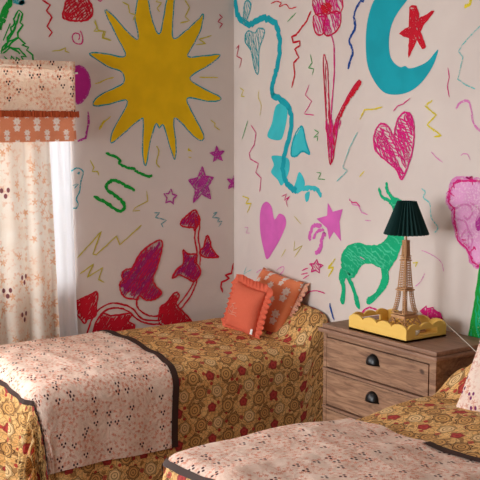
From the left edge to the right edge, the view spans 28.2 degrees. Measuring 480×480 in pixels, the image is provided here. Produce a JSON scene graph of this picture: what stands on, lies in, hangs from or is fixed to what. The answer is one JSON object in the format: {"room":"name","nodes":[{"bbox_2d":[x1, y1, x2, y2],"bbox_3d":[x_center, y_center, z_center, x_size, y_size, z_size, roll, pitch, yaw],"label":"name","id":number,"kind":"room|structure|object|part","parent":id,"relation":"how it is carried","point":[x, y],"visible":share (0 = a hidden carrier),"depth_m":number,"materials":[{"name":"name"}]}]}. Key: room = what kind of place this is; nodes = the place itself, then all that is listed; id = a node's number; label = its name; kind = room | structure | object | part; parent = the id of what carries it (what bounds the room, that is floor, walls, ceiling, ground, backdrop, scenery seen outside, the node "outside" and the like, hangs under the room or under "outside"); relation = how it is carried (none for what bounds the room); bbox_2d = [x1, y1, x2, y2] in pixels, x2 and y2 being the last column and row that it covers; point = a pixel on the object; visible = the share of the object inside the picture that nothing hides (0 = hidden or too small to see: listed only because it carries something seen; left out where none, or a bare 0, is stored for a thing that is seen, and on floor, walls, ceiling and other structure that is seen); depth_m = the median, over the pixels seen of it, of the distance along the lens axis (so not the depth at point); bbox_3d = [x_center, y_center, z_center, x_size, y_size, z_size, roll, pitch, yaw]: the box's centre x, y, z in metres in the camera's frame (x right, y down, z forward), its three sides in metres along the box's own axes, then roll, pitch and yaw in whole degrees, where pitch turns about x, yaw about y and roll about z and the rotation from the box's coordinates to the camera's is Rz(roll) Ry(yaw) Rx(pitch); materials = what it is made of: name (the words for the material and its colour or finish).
{"room":"bedroom","nodes":[
{"label":"bedroom","id":0,"kind":"room"},
{"bbox_2d":[0,0,233,334],"bbox_3d":[-1.909,-0.155,4.326,4.700,2.620,0.124,-5,8,-35],"label":"wall","id":1,"kind":"structure","parent":0,"point":[152,154],"depth_m":5.21,"materials":[{"name":"paint"}]},
{"bbox_2d":[0,59,78,142],"bbox_3d":[-1.869,-0.615,4.142,2.516,0.404,0.135,-5,8,-35],"label":"valance","id":2,"kind":"object","parent":1,"relation":"in","point":[37,97],"depth_m":4.69,"materials":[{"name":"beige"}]},
{"bbox_2d":[0,142,59,344],"bbox_3d":[-1.229,-0.034,4.671,0.735,1.500,0.055,-5,8,-35],"label":"floral curtain","id":3,"kind":"object","parent":2,"relation":"hanging from","point":[29,310],"visible":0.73,"depth_m":4.78,"materials":[{"name":"beige fabric"}]},
{"bbox_3d":[-1.875,-0.669,4.129,2.498,0.225,0.106,-5,8,-35],"label":"panel","id":4,"kind":"part","parent":2,"relation":"part of","materials":[{"name":"beige fabric"}]},
{"bbox_3d":[-1.837,-0.550,4.101,2.513,0.036,0.019,-5,8,-35],"label":"fringe trim","id":5,"kind":"part","parent":2,"relation":"part of","materials":[{"name":"brown fabric"}]},
{"bbox_2d":[49,141,77,336],"bbox_3d":[-1.173,-0.054,4.760,0.788,1.480,0.022,-5,8,-35],"label":"sheer curtain","id":6,"kind":"object","parent":2,"relation":"hanging from","point":[60,152],"visible":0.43,"depth_m":4.95,"materials":[{"name":"white fabric"}]},
{"bbox_3d":[-0.521,0.191,5.274,0.734,0.615,0.001,-5,8,-35],"label":"painted stem","id":7,"kind":"part","parent":1,"relation":"part of","materials":[{"name":"paint"}]},
{"bbox_2d":[234,0,479,337],"bbox_3d":[1.500,-0.058,3.479,0.103,2.620,5.200,-5,8,-35],"label":"wall","id":8,"kind":"structure","parent":0,"point":[346,111],"depth_m":4.67,"materials":[{"name":"paint"}]},
{"bbox_3d":[-0.409,1.430,2.360,4.700,0.080,5.300,-5,8,-35],"label":"floor","id":9,"kind":"structure","parent":0,"visible":0},
{"bbox_2d":[318,315,479,420],"bbox_3d":[0.718,0.786,4.277,0.368,0.762,0.744,-5,8,-35],"label":"dresser","id":10,"kind":"object","parent":9,"relation":"on","point":[365,374],"visible":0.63,"depth_m":4.15,"materials":[{"name":"brown wood"}]},
{"bbox_3d":[0.702,0.888,4.289,0.287,0.164,0.637,-5,8,-35],"label":"drawer","id":11,"kind":"part","parent":10,"relation":"part of","materials":[{"name":"brown wood"}]},
{"bbox_3d":[0.702,0.793,4.289,0.315,0.012,0.663,-5,8,-35],"label":"rail","id":12,"kind":"part","parent":10,"relation":"part of","materials":[{"name":"brown wood"}]},
{"bbox_3d":[0.702,0.706,4.268,0.287,0.157,0.637,-5,8,-35],"label":"drawer","id":13,"kind":"part","parent":10,"relation":"part of","materials":[{"name":"brown wood"}]},
{"bbox_3d":[0.570,0.686,4.179,0.027,0.048,0.083,-5,8,-35],"label":"handle","id":14,"kind":"part","parent":10,"relation":"part of","materials":[{"name":"black metal"}]},
{"bbox_3d":[0.570,0.521,4.160,0.027,0.048,0.083,-5,8,-35],"label":"handle","id":15,"kind":"part","parent":10,"relation":"part of","materials":[{"name":"black metal"}]},
{"bbox_3d":[0.702,0.615,4.269,0.315,0.012,0.663,-5,8,-35],"label":"rail","id":16,"kind":"part","parent":10,"relation":"part of","materials":[{"name":"brown wood"}]},
{"bbox_3d":[0.702,0.538,4.249,0.287,0.136,0.637,-5,8,-35],"label":"drawer","id":17,"kind":"part","parent":10,"relation":"part of","materials":[{"name":"brown wood"}]},
{"bbox_2d":[349,308,445,342],"bbox_3d":[0.691,0.371,4.220,0.240,0.073,0.360,-5,8,-35],"label":"tray","id":18,"kind":"object","parent":10,"relation":"on","point":[434,327],"visible":0.9,"depth_m":4.14,"materials":[{"name":"yellow paint"}]},
{"bbox_3d":[0.591,0.355,4.362,0.218,0.073,0.011,-5,8,-35],"label":"handle","id":19,"kind":"part","parent":18,"relation":"part of","materials":[{"name":"yellow paint"}]},
{"bbox_3d":[0.791,0.388,4.079,0.218,0.073,0.011,-5,8,-35],"label":"handle","id":20,"kind":"part","parent":18,"relation":"part of","materials":[{"name":"yellow paint"}]},
{"bbox_2d":[383,200,475,351],"bbox_3d":[0.846,0.154,4.006,0.210,0.611,0.613,-5,8,-35],"label":"table lamp","id":21,"kind":"object","parent":18,"relation":"on","point":[406,219],"visible":0.93,"depth_m":4.14,"materials":[{"name":"green fabric"}]},
{"bbox_3d":[0.684,0.268,4.194,0.032,0.098,0.032,-5,8,-35],"label":"leg","id":22,"kind":"part","parent":21,"relation":"part of","materials":[{"name":"brown wood"}]},
{"bbox_3d":[0.715,0.273,4.150,0.032,0.098,0.032,-5,8,-35],"label":"leg","id":23,"kind":"part","parent":21,"relation":"part of","materials":[{"name":"brown wood"}]},
{"bbox_3d":[0.722,0.162,4.175,0.008,0.458,0.008,-5,8,-35],"label":"rod","id":24,"kind":"part","parent":21,"relation":"part of","materials":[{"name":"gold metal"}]},
{"bbox_3d":[0.721,-0.097,4.145,0.197,0.144,0.197,-5,8,-35],"label":"lamp shade","id":25,"kind":"part","parent":21,"relation":"part of","materials":[{"name":"teal fabric"}]},
{"bbox_3d":[0.759,0.270,4.181,0.032,0.098,0.032,-5,8,-35],"label":"leg","id":26,"kind":"part","parent":21,"relation":"part of","materials":[{"name":"brown wood"}]},
{"bbox_3d":[0.907,0.413,4.003,0.099,0.097,0.493,-3,7,-25],"label":"power cord","id":27,"kind":"part","parent":21,"relation":"part of","materials":[{"name":"beige plastic"}]},
{"bbox_3d":[0.721,0.437,4.239,0.361,0.020,0.744,-5,8,-35],"label":"moulding","id":28,"kind":"part","parent":10,"relation":"part of","materials":[{"name":"brown wood"}]},
{"bbox_3d":[-0.405,0.850,4.819,1.543,0.510,0.630,-5,8,-35],"label":"bed","id":29,"kind":"object","parent":9,"relation":"on","visible":0},
{"bbox_2d":[0,302,328,479],"bbox_3d":[-0.442,0.723,4.767,1.688,0.738,0.803,-5,8,-35],"label":"bedspread","id":30,"kind":"object","parent":29,"relation":"on","point":[233,383],"visible":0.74,"depth_m":4.63,"materials":[{"name":"fabric"}]},
{"bbox_2d":[0,330,178,474],"bbox_3d":[-0.793,0.725,4.516,0.753,0.430,0.812,-5,8,-35],"label":"throw blanket","id":31,"kind":"object","parent":30,"relation":"on","point":[101,395],"visible":1,"depth_m":4.26,"materials":[{"name":"pink fabric"}]},
{"bbox_2d":[221,274,272,338],"bbox_3d":[0.031,0.364,5.034,0.137,0.347,0.324,-5,8,-35],"label":"cushion","id":32,"kind":"object","parent":30,"relation":"on","point":[247,307],"visible":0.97,"depth_m":4.98,"materials":[{"name":"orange fabric"}]},
{"bbox_2d":[256,267,309,331],"bbox_3d":[0.172,0.352,5.162,0.198,0.362,0.411,-5,8,-35],"label":"patterned cushion","id":33,"kind":"object","parent":29,"relation":"on","point":[288,293],"visible":0.61,"depth_m":5.05,"materials":[{"name":"orange fabric"}]},
{"bbox_3d":[0.701,1.003,3.236,1.563,0.568,0.825,-5,8,-35],"label":"bed","id":34,"kind":"object","parent":9,"relation":"on","visible":0},
{"bbox_2d":[163,364,479,479],"bbox_3d":[0.664,0.875,3.188,1.703,0.709,1.006,-5,8,-35],"label":"bedspread","id":35,"kind":"object","parent":34,"relation":"on","point":[436,418],"visible":0.3,"depth_m":3.44,"materials":[{"name":"fabric"}]},
{"bbox_2d":[162,418,479,479],"bbox_3d":[0.353,0.795,2.962,0.865,0.249,0.998,-5,8,-35],"label":"throw blanket","id":36,"kind":"object","parent":35,"relation":"on","point":[348,448],"visible":0.98,"depth_m":3.01,"materials":[{"name":"pink fabric"}]},
{"bbox_2d":[456,341,479,411],"bbox_3d":[1.045,0.504,3.449,0.530,0.313,0.242,6,9,44],"label":"pillow","id":37,"kind":"object","parent":35,"relation":"on","point":[469,399],"visible":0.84,"depth_m":3.53,"materials":[{"name":"fabric"}]}
]}

